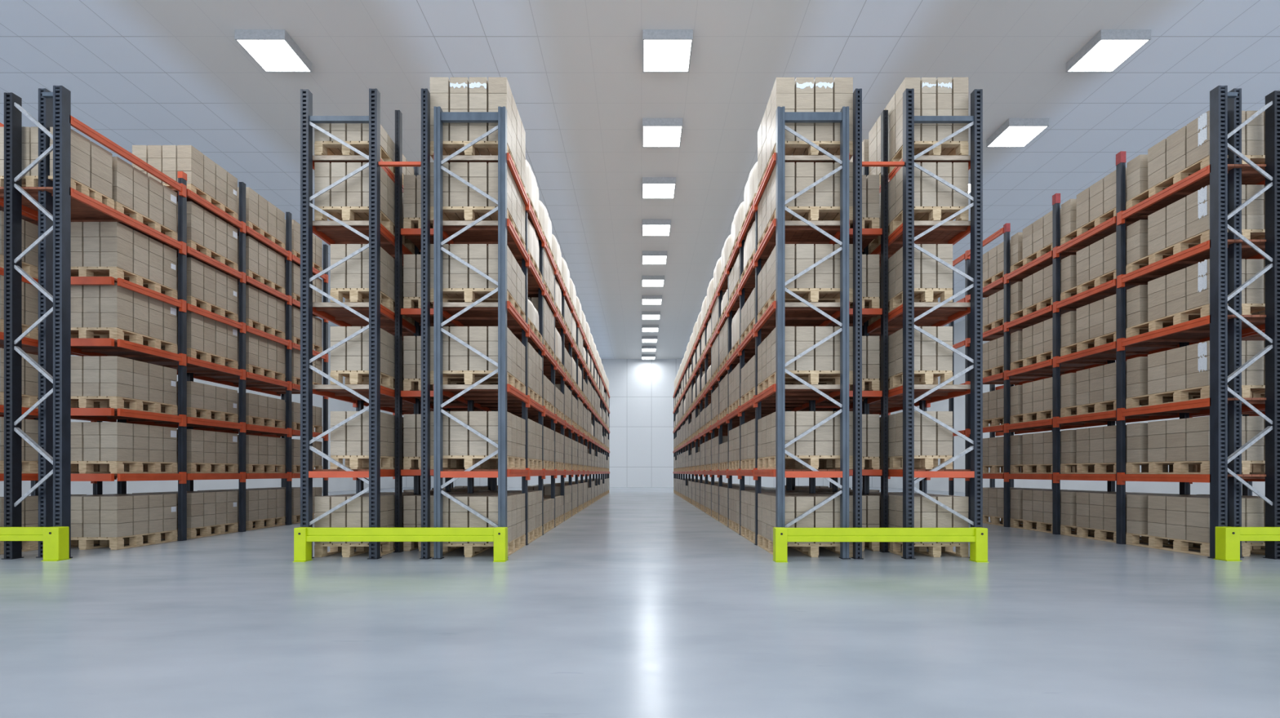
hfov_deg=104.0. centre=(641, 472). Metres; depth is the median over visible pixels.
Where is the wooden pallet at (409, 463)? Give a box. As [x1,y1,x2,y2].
[403,457,421,469]
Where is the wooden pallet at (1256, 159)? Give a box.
[1125,155,1265,209]
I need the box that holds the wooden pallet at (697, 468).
[695,465,699,471]
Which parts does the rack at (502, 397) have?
post, post, post, post, post, post, post, post, post, post, post, post, post, post, post, post, post, post, post, post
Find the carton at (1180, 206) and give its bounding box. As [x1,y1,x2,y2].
[1166,196,1186,219]
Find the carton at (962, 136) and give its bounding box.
[951,125,968,142]
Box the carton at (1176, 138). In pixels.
[1166,125,1186,151]
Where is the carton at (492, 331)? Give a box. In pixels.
[488,326,511,346]
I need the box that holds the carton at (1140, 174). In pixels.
[1126,168,1147,188]
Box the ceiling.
[0,0,1279,359]
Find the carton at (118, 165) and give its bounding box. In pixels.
[111,156,133,180]
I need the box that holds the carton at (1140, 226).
[1127,219,1148,239]
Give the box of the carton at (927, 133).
[920,125,936,142]
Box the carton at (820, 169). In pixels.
[813,162,832,179]
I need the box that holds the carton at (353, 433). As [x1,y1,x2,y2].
[346,426,362,441]
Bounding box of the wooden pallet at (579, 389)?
[577,386,582,395]
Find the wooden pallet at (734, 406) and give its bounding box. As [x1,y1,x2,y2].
[728,398,739,413]
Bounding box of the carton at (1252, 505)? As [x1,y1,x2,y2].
[1242,497,1263,513]
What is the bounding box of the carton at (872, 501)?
[866,495,879,510]
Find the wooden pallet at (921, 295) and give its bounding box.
[868,288,952,325]
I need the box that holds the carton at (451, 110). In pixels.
[449,109,469,128]
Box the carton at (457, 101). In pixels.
[449,93,469,111]
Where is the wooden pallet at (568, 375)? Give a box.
[564,367,571,381]
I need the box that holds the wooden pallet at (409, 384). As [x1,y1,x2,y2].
[403,378,433,391]
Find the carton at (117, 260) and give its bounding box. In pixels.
[100,252,133,272]
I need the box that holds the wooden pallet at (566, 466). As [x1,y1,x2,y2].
[564,462,571,471]
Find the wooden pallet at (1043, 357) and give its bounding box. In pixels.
[1010,350,1076,370]
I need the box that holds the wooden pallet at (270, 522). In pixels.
[224,516,284,530]
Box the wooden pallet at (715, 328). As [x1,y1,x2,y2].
[711,321,718,336]
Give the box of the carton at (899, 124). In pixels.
[895,109,919,137]
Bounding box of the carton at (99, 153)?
[89,141,111,168]
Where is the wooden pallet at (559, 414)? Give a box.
[555,407,564,420]
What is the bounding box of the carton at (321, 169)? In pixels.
[314,162,331,178]
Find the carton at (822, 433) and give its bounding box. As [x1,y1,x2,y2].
[813,426,832,441]
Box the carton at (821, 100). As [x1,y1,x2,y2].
[813,93,833,111]
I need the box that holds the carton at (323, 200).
[314,191,331,207]
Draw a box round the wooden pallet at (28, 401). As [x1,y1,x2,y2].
[0,391,38,408]
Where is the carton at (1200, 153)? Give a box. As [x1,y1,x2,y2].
[1186,140,1209,167]
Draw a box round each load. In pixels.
[479,216,539,268]
[490,155,538,218]
[527,298,538,331]
[538,200,551,250]
[551,234,561,275]
[555,279,561,313]
[555,327,561,362]
[561,257,569,294]
[569,278,576,311]
[572,315,576,342]
[572,358,576,382]
[576,296,582,324]
[577,365,582,391]
[582,311,586,335]
[582,346,586,362]
[586,321,590,345]
[587,352,590,370]
[590,333,593,353]
[591,358,593,377]
[591,423,593,435]
[593,342,596,361]
[594,368,596,383]
[596,350,599,367]
[597,373,599,387]
[599,356,601,373]
[601,364,604,379]
[679,363,681,378]
[681,357,684,373]
[681,378,683,392]
[683,373,685,389]
[683,398,685,414]
[684,351,686,366]
[686,342,689,360]
[686,368,688,382]
[688,333,693,354]
[688,364,691,377]
[693,321,697,344]
[693,352,695,369]
[693,383,695,401]
[696,311,701,336]
[696,371,705,395]
[697,342,699,361]
[701,296,706,324]
[701,329,705,353]
[701,373,705,390]
[706,278,713,310]
[706,318,711,342]
[706,364,711,382]
[713,257,721,293]
[720,235,731,274]
[720,288,728,315]
[730,201,744,249]
[731,308,739,348]
[743,161,757,217]
[743,220,755,269]
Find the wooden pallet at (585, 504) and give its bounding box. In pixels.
[582,502,587,509]
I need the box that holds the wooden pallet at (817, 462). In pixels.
[757,455,853,470]
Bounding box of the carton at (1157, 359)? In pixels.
[1147,351,1166,368]
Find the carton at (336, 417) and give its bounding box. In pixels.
[330,411,346,426]
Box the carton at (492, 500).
[488,495,511,511]
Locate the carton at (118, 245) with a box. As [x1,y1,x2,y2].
[100,237,133,258]
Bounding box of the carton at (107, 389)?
[100,382,133,398]
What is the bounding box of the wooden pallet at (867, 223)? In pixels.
[848,217,879,228]
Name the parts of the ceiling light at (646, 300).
frame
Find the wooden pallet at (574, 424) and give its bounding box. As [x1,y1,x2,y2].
[572,420,577,429]
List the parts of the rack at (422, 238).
post, post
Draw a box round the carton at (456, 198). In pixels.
[449,191,469,207]
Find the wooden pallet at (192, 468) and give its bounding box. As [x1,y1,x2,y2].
[160,462,238,473]
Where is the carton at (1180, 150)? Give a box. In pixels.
[1166,140,1186,164]
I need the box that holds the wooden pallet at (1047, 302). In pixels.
[1010,295,1073,321]
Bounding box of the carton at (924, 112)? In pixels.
[920,109,936,127]
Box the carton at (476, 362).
[469,355,488,371]
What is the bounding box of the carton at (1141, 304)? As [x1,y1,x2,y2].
[1126,297,1147,315]
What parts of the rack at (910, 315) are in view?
post, post, post, post, post, post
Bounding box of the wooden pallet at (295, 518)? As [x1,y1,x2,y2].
[253,513,314,524]
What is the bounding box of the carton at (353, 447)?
[346,440,362,455]
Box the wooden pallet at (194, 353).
[160,348,238,369]
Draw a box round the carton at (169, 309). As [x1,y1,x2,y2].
[162,302,176,317]
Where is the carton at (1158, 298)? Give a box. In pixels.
[1147,289,1167,308]
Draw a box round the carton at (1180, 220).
[1166,211,1186,233]
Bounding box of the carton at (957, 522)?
[949,511,968,528]
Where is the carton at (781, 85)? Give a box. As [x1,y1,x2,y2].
[771,77,794,106]
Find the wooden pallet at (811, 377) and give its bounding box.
[757,370,853,394]
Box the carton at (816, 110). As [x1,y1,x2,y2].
[813,109,832,128]
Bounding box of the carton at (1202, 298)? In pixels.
[1186,288,1209,310]
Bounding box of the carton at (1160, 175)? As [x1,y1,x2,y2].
[1147,166,1166,189]
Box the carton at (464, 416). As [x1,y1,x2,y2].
[449,411,469,426]
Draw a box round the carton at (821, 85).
[813,77,833,96]
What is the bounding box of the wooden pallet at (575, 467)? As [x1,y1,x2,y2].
[572,463,577,471]
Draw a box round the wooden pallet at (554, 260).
[554,260,564,284]
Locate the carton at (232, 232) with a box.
[226,223,237,240]
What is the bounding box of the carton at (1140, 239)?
[1126,233,1147,252]
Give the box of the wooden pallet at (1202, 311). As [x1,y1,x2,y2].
[1125,303,1265,338]
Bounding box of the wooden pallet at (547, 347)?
[543,338,554,359]
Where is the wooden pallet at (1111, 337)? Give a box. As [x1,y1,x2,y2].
[1060,330,1148,356]
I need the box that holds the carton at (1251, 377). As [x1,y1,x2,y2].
[1244,370,1263,385]
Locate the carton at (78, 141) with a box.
[49,127,89,155]
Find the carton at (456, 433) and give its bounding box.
[449,426,469,441]
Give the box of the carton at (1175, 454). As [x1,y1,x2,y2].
[1166,447,1186,461]
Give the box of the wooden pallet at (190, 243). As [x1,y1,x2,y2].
[167,240,238,271]
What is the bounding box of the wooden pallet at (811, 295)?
[757,288,853,321]
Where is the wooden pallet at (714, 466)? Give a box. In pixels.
[711,462,718,471]
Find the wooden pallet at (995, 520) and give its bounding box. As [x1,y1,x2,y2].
[982,515,1022,526]
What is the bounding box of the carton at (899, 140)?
[895,125,919,153]
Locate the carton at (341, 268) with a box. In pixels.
[330,258,346,275]
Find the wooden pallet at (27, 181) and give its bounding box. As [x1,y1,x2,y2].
[0,176,114,208]
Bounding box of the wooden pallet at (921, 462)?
[879,455,952,469]
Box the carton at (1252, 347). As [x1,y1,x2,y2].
[1244,340,1263,355]
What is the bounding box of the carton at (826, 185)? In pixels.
[813,177,832,194]
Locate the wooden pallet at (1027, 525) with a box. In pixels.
[1010,518,1076,533]
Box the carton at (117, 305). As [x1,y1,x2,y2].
[100,297,133,317]
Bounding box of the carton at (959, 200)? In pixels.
[951,191,968,207]
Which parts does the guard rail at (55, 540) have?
rail, foot plate, post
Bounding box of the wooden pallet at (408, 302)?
[403,297,433,308]
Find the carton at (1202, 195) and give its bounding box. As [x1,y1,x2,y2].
[1186,185,1209,209]
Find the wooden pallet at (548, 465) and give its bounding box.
[543,460,554,470]
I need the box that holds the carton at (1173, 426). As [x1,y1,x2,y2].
[1166,418,1186,434]
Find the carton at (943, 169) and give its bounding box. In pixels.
[936,162,951,177]
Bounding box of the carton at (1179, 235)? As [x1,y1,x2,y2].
[1166,225,1186,247]
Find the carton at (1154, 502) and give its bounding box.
[1147,495,1168,510]
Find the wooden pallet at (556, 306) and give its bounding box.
[555,302,564,323]
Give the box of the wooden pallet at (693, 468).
[691,466,695,471]
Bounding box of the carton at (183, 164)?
[177,158,203,178]
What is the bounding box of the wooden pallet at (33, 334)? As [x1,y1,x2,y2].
[0,319,38,340]
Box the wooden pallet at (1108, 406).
[1060,400,1173,417]
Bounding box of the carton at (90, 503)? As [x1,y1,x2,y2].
[83,496,101,510]
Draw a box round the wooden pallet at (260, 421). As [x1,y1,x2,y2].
[225,415,284,428]
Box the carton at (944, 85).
[935,77,951,94]
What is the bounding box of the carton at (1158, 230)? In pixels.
[1147,221,1167,242]
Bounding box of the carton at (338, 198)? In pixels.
[331,191,346,207]
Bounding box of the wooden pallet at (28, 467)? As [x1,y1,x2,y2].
[0,460,38,473]
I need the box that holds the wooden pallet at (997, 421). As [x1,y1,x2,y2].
[982,416,1022,427]
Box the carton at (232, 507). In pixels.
[223,502,237,512]
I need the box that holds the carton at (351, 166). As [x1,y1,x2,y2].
[346,162,362,178]
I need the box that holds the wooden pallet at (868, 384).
[849,378,879,391]
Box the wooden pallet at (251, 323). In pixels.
[238,318,284,339]
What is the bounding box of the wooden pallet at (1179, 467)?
[1125,461,1265,474]
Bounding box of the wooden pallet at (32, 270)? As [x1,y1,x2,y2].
[0,254,38,279]
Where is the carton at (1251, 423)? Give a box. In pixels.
[1244,416,1263,431]
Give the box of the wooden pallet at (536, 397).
[527,386,542,405]
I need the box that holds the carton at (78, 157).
[49,143,89,171]
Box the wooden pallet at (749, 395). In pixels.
[740,386,755,405]
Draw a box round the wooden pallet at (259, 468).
[225,464,284,473]
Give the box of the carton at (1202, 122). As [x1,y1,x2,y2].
[1186,111,1209,138]
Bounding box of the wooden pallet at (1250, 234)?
[1125,229,1265,274]
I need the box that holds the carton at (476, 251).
[469,244,488,260]
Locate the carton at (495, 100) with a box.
[488,93,511,122]
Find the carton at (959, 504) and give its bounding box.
[942,495,968,511]
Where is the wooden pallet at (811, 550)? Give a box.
[757,533,853,557]
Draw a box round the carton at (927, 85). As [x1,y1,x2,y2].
[920,77,936,94]
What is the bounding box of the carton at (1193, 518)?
[1186,511,1209,528]
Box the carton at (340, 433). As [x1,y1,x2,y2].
[330,426,346,441]
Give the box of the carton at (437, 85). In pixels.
[430,77,449,95]
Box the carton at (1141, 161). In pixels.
[1126,155,1148,175]
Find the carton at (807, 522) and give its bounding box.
[793,511,813,528]
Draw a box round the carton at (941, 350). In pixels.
[936,341,952,356]
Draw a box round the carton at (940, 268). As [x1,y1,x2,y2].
[936,258,952,274]
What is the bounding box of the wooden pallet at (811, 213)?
[757,206,853,248]
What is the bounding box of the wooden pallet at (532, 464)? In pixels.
[495,458,542,470]
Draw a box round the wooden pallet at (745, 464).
[740,458,786,470]
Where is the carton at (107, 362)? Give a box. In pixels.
[100,355,133,372]
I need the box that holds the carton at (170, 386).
[163,378,176,393]
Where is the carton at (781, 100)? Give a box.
[771,93,794,121]
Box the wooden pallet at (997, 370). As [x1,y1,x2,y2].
[982,364,1022,377]
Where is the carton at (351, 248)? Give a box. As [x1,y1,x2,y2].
[346,244,362,259]
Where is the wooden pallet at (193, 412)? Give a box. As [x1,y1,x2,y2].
[160,407,238,422]
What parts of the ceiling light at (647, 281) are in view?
frame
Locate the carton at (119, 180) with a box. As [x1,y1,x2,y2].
[111,171,133,195]
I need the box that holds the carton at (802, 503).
[790,495,813,511]
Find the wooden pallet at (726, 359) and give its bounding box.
[719,354,728,371]
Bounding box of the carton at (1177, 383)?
[1166,374,1186,391]
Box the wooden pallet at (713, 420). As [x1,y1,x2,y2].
[711,414,718,425]
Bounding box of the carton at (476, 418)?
[469,411,488,426]
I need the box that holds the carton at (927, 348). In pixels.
[920,341,936,356]
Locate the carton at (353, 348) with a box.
[346,341,362,356]
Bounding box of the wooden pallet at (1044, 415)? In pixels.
[1010,409,1076,424]
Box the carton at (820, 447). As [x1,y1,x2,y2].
[813,440,832,455]
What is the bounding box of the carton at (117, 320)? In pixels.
[100,312,133,332]
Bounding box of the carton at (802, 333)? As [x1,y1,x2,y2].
[794,326,813,342]
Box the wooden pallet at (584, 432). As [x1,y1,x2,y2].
[582,428,587,436]
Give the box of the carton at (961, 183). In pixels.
[951,177,968,193]
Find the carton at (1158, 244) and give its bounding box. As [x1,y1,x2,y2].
[1147,235,1166,255]
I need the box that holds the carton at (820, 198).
[813,191,832,208]
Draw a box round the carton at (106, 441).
[100,435,133,448]
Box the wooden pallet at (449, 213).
[430,206,525,248]
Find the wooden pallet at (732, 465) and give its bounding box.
[728,460,739,470]
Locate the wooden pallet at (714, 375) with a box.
[711,368,718,380]
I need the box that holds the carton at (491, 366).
[488,355,511,374]
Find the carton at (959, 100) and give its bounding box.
[951,93,968,111]
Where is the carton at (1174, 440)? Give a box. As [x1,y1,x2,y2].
[1166,432,1191,448]
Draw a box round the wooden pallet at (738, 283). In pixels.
[728,279,746,305]
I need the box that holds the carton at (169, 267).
[162,257,176,276]
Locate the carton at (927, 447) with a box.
[920,440,936,455]
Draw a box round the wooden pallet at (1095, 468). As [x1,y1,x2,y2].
[1060,462,1173,474]
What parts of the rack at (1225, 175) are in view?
post, post, post, post, post, post, post, post, post, post, post, post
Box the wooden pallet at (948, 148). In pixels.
[879,141,968,186]
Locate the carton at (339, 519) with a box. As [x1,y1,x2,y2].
[331,511,349,527]
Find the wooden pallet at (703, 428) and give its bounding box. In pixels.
[700,424,705,432]
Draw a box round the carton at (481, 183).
[469,177,488,194]
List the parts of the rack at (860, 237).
post, post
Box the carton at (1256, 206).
[1244,200,1263,215]
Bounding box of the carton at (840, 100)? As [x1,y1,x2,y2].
[832,93,853,111]
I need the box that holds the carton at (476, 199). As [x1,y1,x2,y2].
[469,191,488,207]
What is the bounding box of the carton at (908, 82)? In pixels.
[895,77,919,107]
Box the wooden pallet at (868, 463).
[862,457,879,469]
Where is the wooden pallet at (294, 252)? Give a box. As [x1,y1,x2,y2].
[291,249,322,271]
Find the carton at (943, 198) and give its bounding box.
[936,191,951,207]
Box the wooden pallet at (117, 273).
[71,266,177,299]
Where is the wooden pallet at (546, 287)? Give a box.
[543,280,554,304]
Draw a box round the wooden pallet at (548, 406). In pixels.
[543,399,554,413]
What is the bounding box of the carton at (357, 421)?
[346,411,362,426]
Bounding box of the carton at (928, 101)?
[920,93,936,111]
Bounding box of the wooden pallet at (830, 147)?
[757,141,853,190]
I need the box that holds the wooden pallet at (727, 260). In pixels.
[719,260,728,283]
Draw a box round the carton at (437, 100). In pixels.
[430,93,449,111]
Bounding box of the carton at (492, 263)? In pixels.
[488,258,511,280]
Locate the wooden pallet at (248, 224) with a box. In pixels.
[231,220,284,248]
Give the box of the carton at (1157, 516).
[1147,509,1166,524]
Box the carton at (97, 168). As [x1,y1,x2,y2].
[89,157,112,183]
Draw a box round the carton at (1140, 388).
[1126,382,1148,397]
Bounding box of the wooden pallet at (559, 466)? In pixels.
[555,462,564,471]
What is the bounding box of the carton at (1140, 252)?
[1126,246,1147,264]
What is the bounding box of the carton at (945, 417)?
[936,411,952,426]
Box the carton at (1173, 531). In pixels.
[1166,524,1189,540]
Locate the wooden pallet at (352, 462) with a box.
[329,455,404,469]
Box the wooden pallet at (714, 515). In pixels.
[711,510,718,520]
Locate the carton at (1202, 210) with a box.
[1186,200,1209,224]
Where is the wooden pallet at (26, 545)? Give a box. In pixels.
[0,541,38,554]
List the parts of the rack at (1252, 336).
post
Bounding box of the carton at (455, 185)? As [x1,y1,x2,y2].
[449,177,469,194]
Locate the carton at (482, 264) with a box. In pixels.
[469,258,488,275]
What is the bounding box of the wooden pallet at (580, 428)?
[577,424,582,433]
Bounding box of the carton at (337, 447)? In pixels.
[330,440,346,455]
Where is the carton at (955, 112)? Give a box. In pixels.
[951,109,968,127]
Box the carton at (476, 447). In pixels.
[469,440,488,455]
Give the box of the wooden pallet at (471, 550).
[430,533,525,557]
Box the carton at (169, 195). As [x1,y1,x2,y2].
[162,185,177,205]
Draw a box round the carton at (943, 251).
[936,244,952,258]
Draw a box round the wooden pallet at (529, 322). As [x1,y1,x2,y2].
[527,317,542,342]
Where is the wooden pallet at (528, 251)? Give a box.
[527,248,542,280]
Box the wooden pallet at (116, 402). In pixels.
[71,396,177,415]
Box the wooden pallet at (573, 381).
[572,377,577,389]
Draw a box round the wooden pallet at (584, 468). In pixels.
[582,465,587,471]
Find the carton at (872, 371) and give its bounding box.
[866,364,879,378]
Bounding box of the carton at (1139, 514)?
[1126,507,1151,521]
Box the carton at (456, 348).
[449,341,469,357]
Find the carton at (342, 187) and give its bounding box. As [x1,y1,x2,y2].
[331,177,346,193]
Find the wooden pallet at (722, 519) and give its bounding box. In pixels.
[719,514,728,526]
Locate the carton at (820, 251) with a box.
[813,244,832,260]
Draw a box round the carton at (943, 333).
[936,326,952,341]
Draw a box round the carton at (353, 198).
[346,191,362,207]
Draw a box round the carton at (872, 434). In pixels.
[863,428,879,443]
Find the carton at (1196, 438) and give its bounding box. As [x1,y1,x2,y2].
[1186,431,1209,446]
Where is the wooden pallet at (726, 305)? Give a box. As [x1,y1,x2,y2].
[719,302,728,322]
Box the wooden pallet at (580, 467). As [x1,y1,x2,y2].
[577,464,582,471]
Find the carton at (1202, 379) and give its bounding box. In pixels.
[1186,370,1209,388]
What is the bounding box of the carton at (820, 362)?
[813,355,832,371]
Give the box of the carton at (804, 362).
[794,355,813,371]
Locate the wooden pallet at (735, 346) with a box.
[728,338,739,359]
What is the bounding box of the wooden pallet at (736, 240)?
[728,231,745,262]
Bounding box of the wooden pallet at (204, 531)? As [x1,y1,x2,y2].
[160,522,238,538]
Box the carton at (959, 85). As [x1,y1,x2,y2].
[951,77,968,95]
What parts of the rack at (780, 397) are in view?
post, post, post, post, post, post, post, post, post, post, post, post, post, post, post, post, post, post, post, post, post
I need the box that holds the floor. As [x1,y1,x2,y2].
[0,487,1279,717]
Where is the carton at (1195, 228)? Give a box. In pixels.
[1186,214,1209,239]
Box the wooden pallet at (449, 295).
[430,288,525,321]
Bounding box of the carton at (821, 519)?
[812,511,832,528]
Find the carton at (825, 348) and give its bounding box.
[813,341,832,356]
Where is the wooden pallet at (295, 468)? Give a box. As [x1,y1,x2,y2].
[253,465,322,473]
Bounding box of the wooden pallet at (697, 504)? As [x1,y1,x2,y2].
[695,501,699,509]
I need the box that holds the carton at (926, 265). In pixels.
[920,258,936,275]
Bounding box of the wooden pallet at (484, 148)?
[430,141,525,191]
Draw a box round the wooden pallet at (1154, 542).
[1125,533,1265,556]
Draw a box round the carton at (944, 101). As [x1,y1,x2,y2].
[936,93,951,111]
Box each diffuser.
[237,40,309,71]
[642,256,666,264]
[642,280,663,286]
[642,299,661,304]
[642,315,659,319]
[642,328,657,332]
[642,339,657,342]
[642,348,655,351]
[642,357,654,359]
[643,126,681,146]
[643,184,675,198]
[643,225,670,235]
[644,40,691,71]
[968,184,970,193]
[988,126,1046,146]
[1069,40,1148,71]
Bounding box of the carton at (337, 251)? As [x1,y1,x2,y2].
[330,244,346,258]
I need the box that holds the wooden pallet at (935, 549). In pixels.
[879,542,968,557]
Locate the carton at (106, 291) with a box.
[100,282,133,302]
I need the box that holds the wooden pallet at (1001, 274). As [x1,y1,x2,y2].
[982,268,1010,287]
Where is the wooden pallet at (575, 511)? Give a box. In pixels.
[572,506,577,515]
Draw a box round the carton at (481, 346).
[469,341,488,356]
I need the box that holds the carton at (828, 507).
[808,495,832,511]
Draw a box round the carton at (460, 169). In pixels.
[449,162,469,179]
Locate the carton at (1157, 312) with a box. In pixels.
[1147,302,1167,321]
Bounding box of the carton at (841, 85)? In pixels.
[832,77,853,95]
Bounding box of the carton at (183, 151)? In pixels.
[177,145,203,166]
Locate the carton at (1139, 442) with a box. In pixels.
[1126,435,1147,449]
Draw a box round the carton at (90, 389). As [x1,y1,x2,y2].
[83,382,100,396]
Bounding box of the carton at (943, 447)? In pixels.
[936,440,952,455]
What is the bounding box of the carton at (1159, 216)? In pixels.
[1147,207,1167,228]
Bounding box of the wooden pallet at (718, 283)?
[711,283,719,301]
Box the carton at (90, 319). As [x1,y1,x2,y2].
[83,312,100,328]
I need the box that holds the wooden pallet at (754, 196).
[740,193,756,231]
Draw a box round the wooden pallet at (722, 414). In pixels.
[719,407,728,420]
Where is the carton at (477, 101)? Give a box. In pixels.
[469,93,488,111]
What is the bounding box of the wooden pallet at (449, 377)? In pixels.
[430,370,525,395]
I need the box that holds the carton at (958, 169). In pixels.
[951,162,968,178]
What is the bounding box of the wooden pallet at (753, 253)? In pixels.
[740,248,755,281]
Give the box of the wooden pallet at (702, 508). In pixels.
[700,503,705,512]
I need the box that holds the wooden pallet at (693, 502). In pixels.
[691,499,695,506]
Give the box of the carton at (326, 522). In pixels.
[314,511,333,527]
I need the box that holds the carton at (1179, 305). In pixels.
[1166,297,1186,315]
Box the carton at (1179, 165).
[1166,154,1186,178]
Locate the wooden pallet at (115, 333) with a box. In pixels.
[71,327,177,353]
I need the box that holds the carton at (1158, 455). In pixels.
[1147,448,1171,462]
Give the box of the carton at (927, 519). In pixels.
[918,511,936,528]
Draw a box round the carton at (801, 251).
[794,244,813,261]
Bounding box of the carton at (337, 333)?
[330,326,346,341]
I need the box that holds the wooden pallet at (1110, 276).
[1060,267,1141,301]
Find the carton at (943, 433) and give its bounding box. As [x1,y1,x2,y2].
[936,426,952,441]
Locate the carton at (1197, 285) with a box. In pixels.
[1186,274,1209,295]
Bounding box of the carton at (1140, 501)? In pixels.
[1126,494,1150,508]
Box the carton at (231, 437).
[226,432,237,443]
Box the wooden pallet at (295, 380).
[275,376,320,385]
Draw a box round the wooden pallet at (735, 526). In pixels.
[728,519,739,533]
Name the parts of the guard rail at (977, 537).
post, rail, post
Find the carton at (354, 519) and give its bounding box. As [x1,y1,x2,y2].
[346,511,364,527]
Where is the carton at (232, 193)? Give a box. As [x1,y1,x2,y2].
[226,183,237,201]
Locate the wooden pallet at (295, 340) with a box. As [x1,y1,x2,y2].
[284,336,322,352]
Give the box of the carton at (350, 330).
[346,326,362,342]
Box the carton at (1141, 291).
[1126,284,1147,302]
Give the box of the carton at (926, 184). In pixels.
[920,177,936,194]
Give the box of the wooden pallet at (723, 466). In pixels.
[719,462,728,471]
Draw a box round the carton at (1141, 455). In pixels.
[1126,448,1147,462]
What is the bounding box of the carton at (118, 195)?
[111,186,133,209]
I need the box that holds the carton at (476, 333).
[469,326,488,342]
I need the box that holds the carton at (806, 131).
[792,125,813,153]
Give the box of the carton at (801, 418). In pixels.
[794,411,813,426]
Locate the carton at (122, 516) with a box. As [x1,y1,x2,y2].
[100,509,133,524]
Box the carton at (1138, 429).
[1126,422,1149,436]
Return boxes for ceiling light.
[234,30,311,72]
[641,295,662,304]
[641,311,660,319]
[641,324,658,332]
[641,336,657,342]
[641,346,656,351]
[641,354,655,359]
[642,30,693,72]
[642,118,682,147]
[642,177,675,199]
[642,219,671,235]
[642,251,666,264]
[642,275,664,286]
[968,177,970,194]
[986,118,1048,147]
[1066,30,1151,72]
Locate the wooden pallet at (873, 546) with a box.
[852,542,879,551]
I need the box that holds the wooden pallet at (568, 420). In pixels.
[564,414,571,425]
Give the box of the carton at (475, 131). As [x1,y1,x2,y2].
[469,125,488,149]
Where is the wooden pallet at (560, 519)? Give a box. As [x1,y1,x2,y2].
[555,514,564,526]
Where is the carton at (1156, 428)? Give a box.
[1147,420,1166,435]
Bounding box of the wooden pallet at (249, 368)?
[225,364,284,381]
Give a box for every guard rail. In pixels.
[0,526,71,561]
[293,527,508,562]
[773,527,989,562]
[1213,526,1279,561]
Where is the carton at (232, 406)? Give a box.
[226,400,237,413]
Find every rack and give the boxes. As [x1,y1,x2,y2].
[0,85,328,559]
[0,202,102,496]
[300,88,491,559]
[378,88,483,559]
[432,106,609,559]
[672,106,850,559]
[791,88,982,559]
[800,88,904,559]
[948,85,1279,559]
[1189,258,1265,496]
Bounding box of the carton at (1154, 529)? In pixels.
[1147,522,1166,537]
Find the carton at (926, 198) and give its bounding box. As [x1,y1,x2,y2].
[920,191,936,207]
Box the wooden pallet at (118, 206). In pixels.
[114,201,177,240]
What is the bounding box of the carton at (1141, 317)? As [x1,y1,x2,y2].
[1127,311,1147,328]
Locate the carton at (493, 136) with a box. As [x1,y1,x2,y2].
[488,125,511,153]
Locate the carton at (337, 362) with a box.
[330,355,346,371]
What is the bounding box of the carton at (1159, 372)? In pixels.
[1147,364,1166,381]
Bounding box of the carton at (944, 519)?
[933,511,951,528]
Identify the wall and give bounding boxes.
[0,321,395,497]
[402,359,880,487]
[888,320,1265,496]
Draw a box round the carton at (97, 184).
[89,173,111,199]
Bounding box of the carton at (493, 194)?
[488,191,511,216]
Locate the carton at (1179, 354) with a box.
[1166,346,1186,364]
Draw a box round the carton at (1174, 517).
[1166,510,1186,525]
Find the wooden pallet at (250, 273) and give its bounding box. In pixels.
[238,269,284,294]
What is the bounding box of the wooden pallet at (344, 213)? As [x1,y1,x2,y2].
[314,206,414,254]
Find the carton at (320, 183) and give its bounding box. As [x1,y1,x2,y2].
[314,177,331,193]
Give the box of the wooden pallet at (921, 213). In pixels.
[868,206,968,254]
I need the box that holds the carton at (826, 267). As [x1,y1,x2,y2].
[813,258,832,275]
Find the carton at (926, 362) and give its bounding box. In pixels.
[920,355,936,370]
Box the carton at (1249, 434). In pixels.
[1241,431,1263,446]
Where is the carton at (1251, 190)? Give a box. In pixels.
[1244,185,1263,200]
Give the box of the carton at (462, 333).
[449,326,469,342]
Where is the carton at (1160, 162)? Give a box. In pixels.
[1147,152,1166,176]
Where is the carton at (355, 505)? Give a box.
[346,495,368,511]
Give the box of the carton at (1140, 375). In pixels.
[1126,369,1147,385]
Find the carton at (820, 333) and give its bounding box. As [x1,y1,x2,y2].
[813,326,832,342]
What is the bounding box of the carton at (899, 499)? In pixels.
[895,495,919,511]
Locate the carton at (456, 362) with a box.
[449,355,469,371]
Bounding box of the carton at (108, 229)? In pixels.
[100,222,133,244]
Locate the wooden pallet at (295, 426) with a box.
[253,422,322,433]
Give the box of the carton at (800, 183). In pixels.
[794,177,813,195]
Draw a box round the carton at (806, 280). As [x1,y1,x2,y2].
[794,273,813,289]
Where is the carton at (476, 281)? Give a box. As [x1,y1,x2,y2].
[469,274,488,288]
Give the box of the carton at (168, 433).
[162,426,177,439]
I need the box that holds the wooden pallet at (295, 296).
[284,293,300,302]
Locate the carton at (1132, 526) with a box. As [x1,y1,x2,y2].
[1126,520,1147,534]
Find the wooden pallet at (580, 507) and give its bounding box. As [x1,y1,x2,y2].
[577,503,582,512]
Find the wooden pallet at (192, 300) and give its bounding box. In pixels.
[177,296,238,322]
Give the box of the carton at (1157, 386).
[1147,378,1166,394]
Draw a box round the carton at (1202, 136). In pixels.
[1186,125,1209,153]
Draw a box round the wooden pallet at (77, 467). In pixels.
[71,461,177,473]
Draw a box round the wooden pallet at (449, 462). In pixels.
[430,455,525,470]
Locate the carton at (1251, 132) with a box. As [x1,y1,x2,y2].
[1244,125,1263,141]
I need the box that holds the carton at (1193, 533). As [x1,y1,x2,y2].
[1186,526,1209,542]

